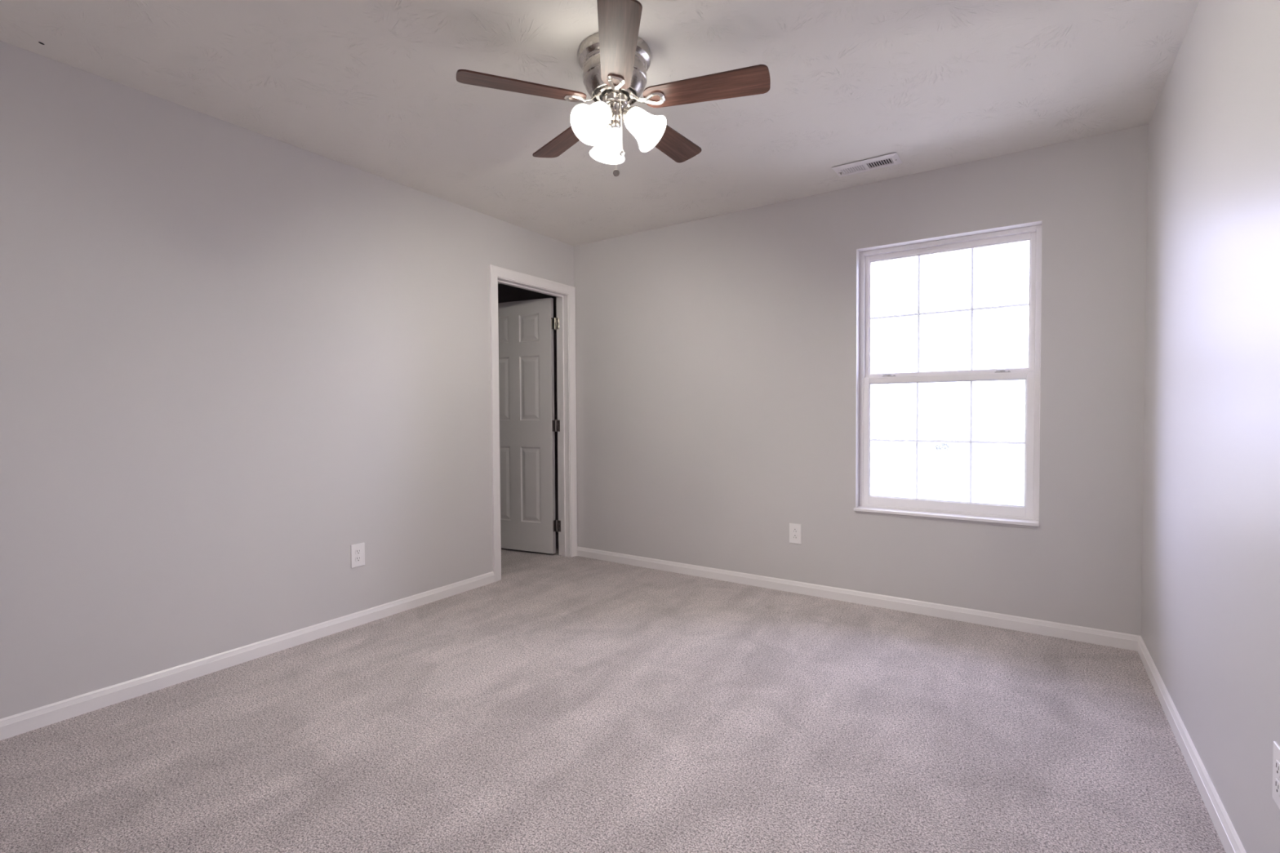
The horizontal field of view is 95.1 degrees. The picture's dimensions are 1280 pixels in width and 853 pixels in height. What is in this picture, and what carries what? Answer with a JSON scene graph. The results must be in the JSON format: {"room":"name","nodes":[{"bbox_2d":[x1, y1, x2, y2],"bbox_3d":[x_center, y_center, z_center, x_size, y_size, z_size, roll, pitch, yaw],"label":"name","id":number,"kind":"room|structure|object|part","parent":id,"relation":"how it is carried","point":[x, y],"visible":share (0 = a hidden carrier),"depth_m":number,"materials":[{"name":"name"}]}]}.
{"room":"empty bedroom","nodes":[
{"label":"empty bedroom","id":0,"kind":"room"},
{"bbox_2d":[0,40,573,719],"bbox_3d":[-1.658,-0.151,3.012,0.115,2.440,4.250,1,2,34],"label":"wall","id":1,"kind":"structure","parent":0,"point":[235,360],"depth_m":2.57,"materials":[{"name":"grey paint"}]},
{"bbox_2d":[0,571,494,740],"bbox_3d":[-1.880,1.046,2.582,0.014,0.071,3.234,1,2,34],"label":"baseboard","id":2,"kind":"structure","parent":1,"relation":"attached to","point":[17,724],"depth_m":2.56,"materials":[{"name":"white paint"}]},
{"bbox_2d":[351,542,364,568],"bbox_3d":[-1.510,0.690,3.135,0.008,0.123,0.076,1,2,34],"label":"wall outlet","id":3,"kind":"object","parent":1,"relation":"attached to","point":[357,551],"visible":1,"depth_m":3.13,"materials":[{"name":"white plastic"}]},
{"bbox_2d":[355,548,361,554],"bbox_3d":[-1.508,0.670,3.133,0.002,0.028,0.034,1,2,34],"label":"receptacle","id":4,"kind":"object","parent":3,"relation":"attached to","point":[357,551],"depth_m":3.13,"materials":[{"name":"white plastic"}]},
{"bbox_2d":[355,555,361,561],"bbox_3d":[-1.508,0.709,3.134,0.002,0.028,0.034,1,2,34],"label":"receptacle","id":5,"kind":"object","parent":3,"relation":"attached to","point":[357,558],"depth_m":3.13,"materials":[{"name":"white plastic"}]},
{"bbox_2d":[497,297,560,554],"bbox_3d":[-0.984,-0.002,4.762,0.765,2.018,0.174,0,2,25],"label":"door","id":6,"kind":"structure","parent":1,"relation":"in","point":[527,427],"depth_m":4.71,"materials":[{"name":"white paint"}]},
{"bbox_2d":[488,264,577,582],"bbox_3d":[-0.796,-0.025,4.291,0.137,2.116,0.861,1,2,34],"label":"door frame","id":7,"kind":"structure","parent":1,"relation":"attached to","point":[495,272],"depth_m":4.56,"materials":[{"name":"white paint"}]},
{"bbox_2d":[497,283,558,532],"bbox_3d":[-1.108,-0.215,5.530,2.000,2.440,0.550,1,2,34],"label":"wall","id":8,"kind":"structure","parent":0,"point":[506,293],"depth_m":5.56,"materials":[{"name":"grey paint"}]},
{"bbox_2d":[0,0,1199,284],"bbox_3d":[-0.842,-1.468,2.687,5.582,0.200,4.920,1,2,34],"label":"ceiling","id":9,"kind":"structure","parent":0,"point":[372,86],"depth_m":2.29,"materials":[{"name":"white paint"}]},
{"bbox_2d":[456,0,770,176],"bbox_3d":[-0.051,-1.138,2.130,1.027,0.442,1.069,0,1,17],"label":"ceiling fan","id":10,"kind":"object","parent":9,"relation":"hanging from","point":[614,61],"visible":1,"depth_m":2.06,"materials":[{"name":"brown wood"}]},
{"bbox_3d":[-0.405,-1.175,2.027,0.442,0.006,0.127,-1,13,-20],"label":"blade","id":11,"kind":"part","parent":10,"relation":"part of","materials":[{"name":"brown wood"}]},
{"bbox_3d":[-0.293,-1.185,2.404,0.127,0.006,0.442,-16,11,-36],"label":"blade","id":12,"kind":"part","parent":10,"relation":"part of","materials":[{"name":"brown wood"}]},
{"bbox_3d":[-0.168,-1.073,2.057,0.138,0.151,0.152,1,2,34],"label":"lamp shade","id":13,"kind":"part","parent":10,"relation":"part of","materials":[{"name":"white glass"}]},
{"bbox_3d":[-0.150,-1.097,2.074,0.055,0.076,0.078,1,2,34],"label":"light bulb","id":14,"kind":"part","parent":10,"relation":"part of","materials":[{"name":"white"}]},
{"bbox_3d":[-0.121,-1.078,2.260,0.148,0.151,0.144,1,2,34],"label":"lamp shade","id":15,"kind":"part","parent":10,"relation":"part of","materials":[{"name":"white glass"}]},
{"bbox_3d":[-0.088,-1.016,2.143,0.003,0.149,0.002,1,2,34],"label":"pull chain","id":16,"kind":"part","parent":10,"relation":"part of","materials":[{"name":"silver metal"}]},
{"bbox_3d":[-0.069,-1.172,1.806,0.127,0.006,0.442,12,1,-4],"label":"blade","id":17,"kind":"part","parent":10,"relation":"part of","materials":[{"name":"brown wood"}]},
{"bbox_3d":[-0.067,-1.087,2.092,0.010,0.206,0.004,0,1,0],"label":"pull chain","id":18,"kind":"part","parent":10,"relation":"part of","materials":[{"name":"silver metal"}]},
{"bbox_3d":[0.025,-1.075,2.117,0.151,0.151,0.135,1,2,34],"label":"lamp shade","id":19,"kind":"part","parent":10,"relation":"part of","materials":[{"name":"white glass"}]},
{"bbox_3d":[0.101,-1.187,2.411,0.127,0.006,0.442,-14,-7,35],"label":"blade","id":20,"kind":"part","parent":10,"relation":"part of","materials":[{"name":"brown wood"}]},
{"bbox_3d":[0.228,-1.179,2.044,0.442,0.006,0.127,0,-11,17],"label":"blade","id":21,"kind":"part","parent":10,"relation":"part of","materials":[{"name":"brown wood"}]},
{"bbox_2d":[831,152,902,177],"bbox_3d":[1.207,-1.380,3.113,0.324,0.017,0.164,1,3,34],"label":"ceiling vent","id":22,"kind":"object","parent":9,"relation":"in","point":[891,159],"visible":1,"depth_m":3.10,"materials":[{"name":"white metal"}]},
{"bbox_2d":[0,532,1226,852],"bbox_3d":[-0.825,1.196,2.751,5.582,0.250,4.920,1,2,34],"label":"floor","id":23,"kind":"structure","parent":0,"point":[558,704],"depth_m":2.02,"materials":[{"name":"beige carpet"}]},
{"bbox_2d":[573,124,1148,635],"bbox_3d":[0.955,-0.184,3.730,3.432,2.440,0.150,1,2,34],"label":"wall","id":24,"kind":"structure","parent":0,"point":[716,356],"depth_m":3.51,"materials":[{"name":"grey paint"}]},
{"bbox_2d":[789,523,801,543],"bbox_3d":[0.968,0.668,3.650,0.076,0.123,0.008,1,2,34],"label":"wall outlet","id":25,"kind":"object","parent":24,"relation":"attached to","point":[795,530],"visible":1,"depth_m":3.65,"materials":[{"name":"white plastic"}]},
{"bbox_2d":[792,528,797,533],"bbox_3d":[0.966,0.648,3.647,0.034,0.028,0.002,1,2,34],"label":"receptacle","id":26,"kind":"object","parent":25,"relation":"attached to","point":[794,530],"depth_m":3.65,"materials":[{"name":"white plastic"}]},
{"bbox_2d":[577,546,1140,651],"bbox_3d":[0.917,1.002,3.690,3.432,0.071,0.014,1,2,34],"label":"baseboard","id":27,"kind":"structure","parent":24,"relation":"attached to","point":[1085,634],"depth_m":3.33,"materials":[{"name":"white paint"}]},
{"bbox_2d":[853,220,1042,528],"bbox_3d":[1.668,-0.260,3.235,0.900,1.544,0.161,1,2,34],"label":"window","id":28,"kind":"structure","parent":24,"relation":"in","point":[1027,516],"depth_m":3.20,"materials":[{"name":"white plastic"}]},
{"bbox_3d":[1.672,0.488,3.253,0.899,0.016,0.161,1,2,34],"label":"sill","id":29,"kind":"part","parent":28,"relation":"part of","materials":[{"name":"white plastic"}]},
{"bbox_2d":[870,381,1024,502],"bbox_3d":[1.688,0.083,3.265,0.778,0.670,0.005,1,2,34],"label":"grille","id":30,"kind":"object","parent":28,"relation":"attached to","point":[881,498],"depth_m":3.33,"materials":[{"name":"white plastic"}]},
{"bbox_3d":[1.689,0.092,3.261,0.841,0.752,0.027,1,2,34],"label":"sash","id":31,"kind":"part","parent":28,"relation":"part of","materials":[{"name":"white plastic"}]},
{"bbox_2d":[871,248,1028,372],"bbox_3d":[1.703,-0.641,3.272,0.798,0.673,0.005,1,2,34],"label":"window pane","id":32,"kind":"object","parent":28,"relation":"attached to","point":[915,253],"depth_m":3.27,"materials":[{"name":"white glass"}]},
{"bbox_3d":[1.701,-0.634,3.269,0.841,0.746,0.033,1,2,34],"label":"sash","id":33,"kind":"part","parent":28,"relation":"part of","materials":[{"name":"white plastic"}]},
{"bbox_2d":[1141,0,1279,852],"bbox_3d":[1.272,-0.119,0.981,0.150,2.440,4.370,1,2,34],"label":"wall","id":34,"kind":"structure","parent":0,"point":[1211,596],"depth_m":1.63,"materials":[{"name":"grey paint"}]},
{"bbox_2d":[1137,635,1246,852],"bbox_3d":[1.202,1.064,1.043,0.014,0.071,4.100,1,2,34],"label":"baseboard","id":35,"kind":"structure","parent":34,"relation":"attached to","point":[1228,835],"depth_m":1.80,"materials":[{"name":"white paint"}]},
{"bbox_2d":[1271,741,1279,808],"bbox_3d":[1.318,0.725,1.205,0.008,0.123,0.076,1,2,34],"label":"wall outlet","id":36,"kind":"object","parent":34,"relation":"attached to","point":[1276,755],"visible":1,"depth_m":1.22,"materials":[{"name":"white plastic"}]},
{"bbox_2d":[1274,778,1279,796],"bbox_3d":[1.315,0.745,1.207,0.002,0.028,0.034,1,2,34],"label":"receptacle","id":37,"kind":"object","parent":36,"relation":"attached to","point":[1277,781],"depth_m":1.21,"materials":[{"name":"white plastic"}]},
{"bbox_2d":[1275,760,1279,777],"bbox_3d":[1.315,0.706,1.206,0.002,0.028,0.034,1,2,34],"label":"receptacle","id":38,"kind":"object","parent":36,"relation":"attached to","point":[1277,762],"depth_m":1.21,"materials":[{"name":"white plastic"}]},
{"label":"outside","id":39,"kind":"structure","parent":0,"visible":0},
{"bbox_2d":[870,428,1025,506],"bbox_3d":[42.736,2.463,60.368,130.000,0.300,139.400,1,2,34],"label":"ground","id":40,"kind":"structure","parent":39,"point":[997,468],"depth_m":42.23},
{"bbox_2d":[933,442,951,450],"bbox_3d":[30.210,2.043,58.676,1.610,0.882,1.588,1,2,34],"label":"shrub","id":41,"kind":"object","parent":40,"relation":"on","point":[942,446],"visible":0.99,"depth_m":58.42,"materials":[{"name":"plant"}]}
]}

